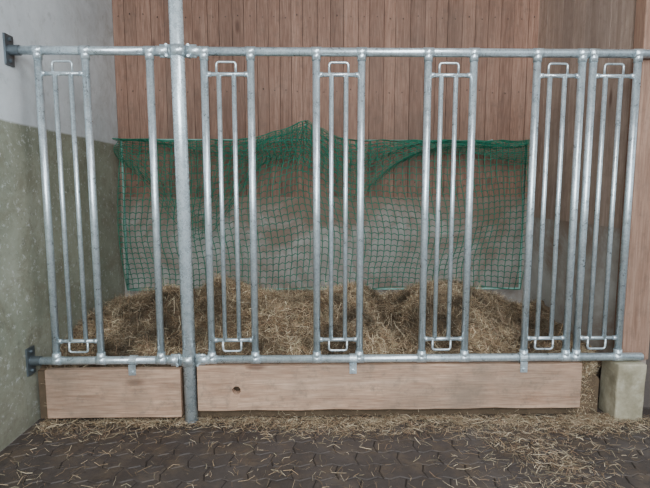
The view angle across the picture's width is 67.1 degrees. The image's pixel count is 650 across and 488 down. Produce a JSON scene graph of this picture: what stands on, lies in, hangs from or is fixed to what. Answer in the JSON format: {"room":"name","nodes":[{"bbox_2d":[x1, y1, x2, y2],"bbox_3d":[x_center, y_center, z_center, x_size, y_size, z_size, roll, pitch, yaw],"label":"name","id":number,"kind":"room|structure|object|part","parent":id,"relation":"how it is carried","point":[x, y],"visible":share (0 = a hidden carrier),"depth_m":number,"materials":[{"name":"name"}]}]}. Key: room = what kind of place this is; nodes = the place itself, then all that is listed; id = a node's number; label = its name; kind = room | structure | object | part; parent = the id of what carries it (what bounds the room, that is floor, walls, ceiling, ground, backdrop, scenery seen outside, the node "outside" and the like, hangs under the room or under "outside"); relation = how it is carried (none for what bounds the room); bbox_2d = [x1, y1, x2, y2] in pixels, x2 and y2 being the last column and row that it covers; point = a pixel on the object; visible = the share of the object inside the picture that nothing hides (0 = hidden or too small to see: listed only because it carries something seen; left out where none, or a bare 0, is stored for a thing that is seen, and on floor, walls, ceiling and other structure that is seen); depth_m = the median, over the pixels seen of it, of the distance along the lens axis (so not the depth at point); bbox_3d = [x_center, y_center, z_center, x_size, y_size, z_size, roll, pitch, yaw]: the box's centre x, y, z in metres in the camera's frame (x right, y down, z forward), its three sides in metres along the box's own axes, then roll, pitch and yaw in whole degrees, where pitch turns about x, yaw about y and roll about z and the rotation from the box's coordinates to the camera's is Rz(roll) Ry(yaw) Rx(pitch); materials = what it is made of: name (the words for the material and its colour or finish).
{"room":"farm building","nodes":[
{"label":"farm building","id":0,"kind":"room"},
{"bbox_2d":[0,0,124,451],"bbox_3d":[-1.907,-0.532,1.228,0.250,3.700,6.740,0,7,-1],"label":"wall","id":1,"kind":"structure","parent":0,"point":[25,322],"depth_m":3.16,"materials":[{"name":"paint"}]},
{"bbox_2d":[0,397,649,487],"bbox_3d":[1.410,1.359,1.312,6.378,0.082,6.740,0,7,-1],"label":"floor","id":2,"kind":"structure","parent":0,"point":[400,456],"depth_m":2.68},
{"bbox_2d":[168,0,198,424],"bbox_3d":[-0.847,-0.719,2.870,0.106,3.700,0.086,0,7,-1],"label":"support pole","id":3,"kind":"object","parent":2,"relation":"on","point":[176,27],"visible":0.88,"depth_m":2.90,"materials":[{"name":"metal"}]},
{"bbox_2d":[2,32,191,376],"bbox_3d":[-1.309,-0.197,2.920,1.014,2.010,0.090,0,7,-1],"label":"fence","id":4,"kind":"object","parent":3,"relation":"attached to","point":[10,50],"visible":1,"depth_m":2.90,"materials":[{"name":"metal"}]},
{"bbox_3d":[-1.353,-1.111,2.815,0.903,0.049,0.049,0,7,-1],"label":"rail","id":5,"kind":"part","parent":4,"relation":"part of","materials":[{"name":"metal"}]},
{"bbox_3d":[-1.353,0.717,3.023,0.903,0.049,0.049,0,7,-1],"label":"rail","id":6,"kind":"part","parent":4,"relation":"part of","materials":[{"name":"metal"}]},
{"bbox_2d":[45,367,183,417],"bbox_3d":[-1.304,0.923,3.047,0.825,0.310,0.054,0,7,-1],"label":"plank","id":7,"kind":"object","parent":4,"relation":"attached to","point":[76,392],"visible":0.98,"depth_m":3.02,"materials":[{"name":"brown wood"}]},
{"bbox_2d":[186,43,649,373],"bbox_3d":[0.598,-0.177,2.955,2.800,1.962,0.076,0,7,-1],"label":"fence","id":8,"kind":"object","parent":3,"relation":"attached to","point":[192,50],"visible":1,"depth_m":2.94,"materials":[{"name":"metal"}]},
{"bbox_2d":[197,361,581,410],"bbox_3d":[0.410,0.891,3.080,2.400,0.291,0.054,0,7,-1],"label":"plank","id":9,"kind":"object","parent":8,"relation":"attached to","point":[499,384],"visible":0.95,"depth_m":3.05,"materials":[{"name":"brown wood"}]},
{"bbox_3d":[0.603,-1.115,2.855,2.790,0.049,0.049,0,7,-1],"label":"rail","id":10,"kind":"part","parent":8,"relation":"part of","materials":[{"name":"metal"}]},
{"bbox_3d":[0.603,0.713,3.064,2.790,0.049,0.049,0,7,-1],"label":"rail","id":11,"kind":"part","parent":8,"relation":"part of","materials":[{"name":"metal"}]},
{"bbox_2d":[38,268,601,418],"bbox_3d":[0.039,0.614,3.720,3.731,0.852,1.250,0,7,-1],"label":"pile","id":12,"kind":"object","parent":2,"relation":"on","point":[285,318],"visible":0.48,"depth_m":3.47,"materials":[{"name":"plant"}]},
{"bbox_2d":[0,411,649,487],"bbox_3d":[0.395,1.157,2.478,4.350,0.050,1.413,0,7,-1],"label":"straw","id":13,"kind":"object","parent":2,"relation":"on","point":[590,417],"visible":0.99,"depth_m":2.99,"materials":[{"name":"beige plant"}]},
{"bbox_2d":[598,360,646,420],"bbox_3d":[1.912,0.923,3.157,0.190,0.370,0.193,0,7,-1],"label":"concrete footing","id":14,"kind":"object","parent":2,"relation":"on","point":[622,383],"visible":0.78,"depth_m":3.08,"materials":[{"name":"beige concrete"}]},
{"bbox_2d":[612,0,649,359],"bbox_3d":[1.978,-0.919,2.992,0.175,3.329,0.106,0,7,-1],"label":"wooden post","id":15,"kind":"object","parent":14,"relation":"on","point":[636,327],"visible":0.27,"depth_m":3.04,"materials":[{"name":"brown wood"}]},
{"bbox_2d":[112,0,539,303],"bbox_3d":[0.121,-0.907,4.514,3.945,3.700,0.211,0,7,-1],"label":"wall","id":16,"kind":"structure","parent":0,"point":[394,86],"depth_m":4.39,"materials":[{"name":"brown wood"}]},
{"bbox_2d":[112,120,529,290],"bbox_3d":[0.005,-0.320,4.286,3.532,1.488,0.393,0,7,-1],"label":"net","id":17,"kind":"object","parent":16,"relation":"attached to","point":[517,144],"visible":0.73,"depth_m":4.20,"materials":[{"name":"fabric"}]},
{"bbox_2d":[530,0,645,396],"bbox_3d":[2.008,-0.821,3.764,0.204,3.700,1.400,0,7,-1],"label":"wall","id":18,"kind":"structure","parent":0,"point":[563,24],"depth_m":3.62,"materials":[{"name":"brown wood"}]},
{"bbox_2d":[643,340,649,407],"bbox_3d":[3.128,-0.754,3.171,2.010,3.700,0.160,0,7,-1],"label":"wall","id":19,"kind":"structure","parent":0,"point":[646,403],"depth_m":3.26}
]}

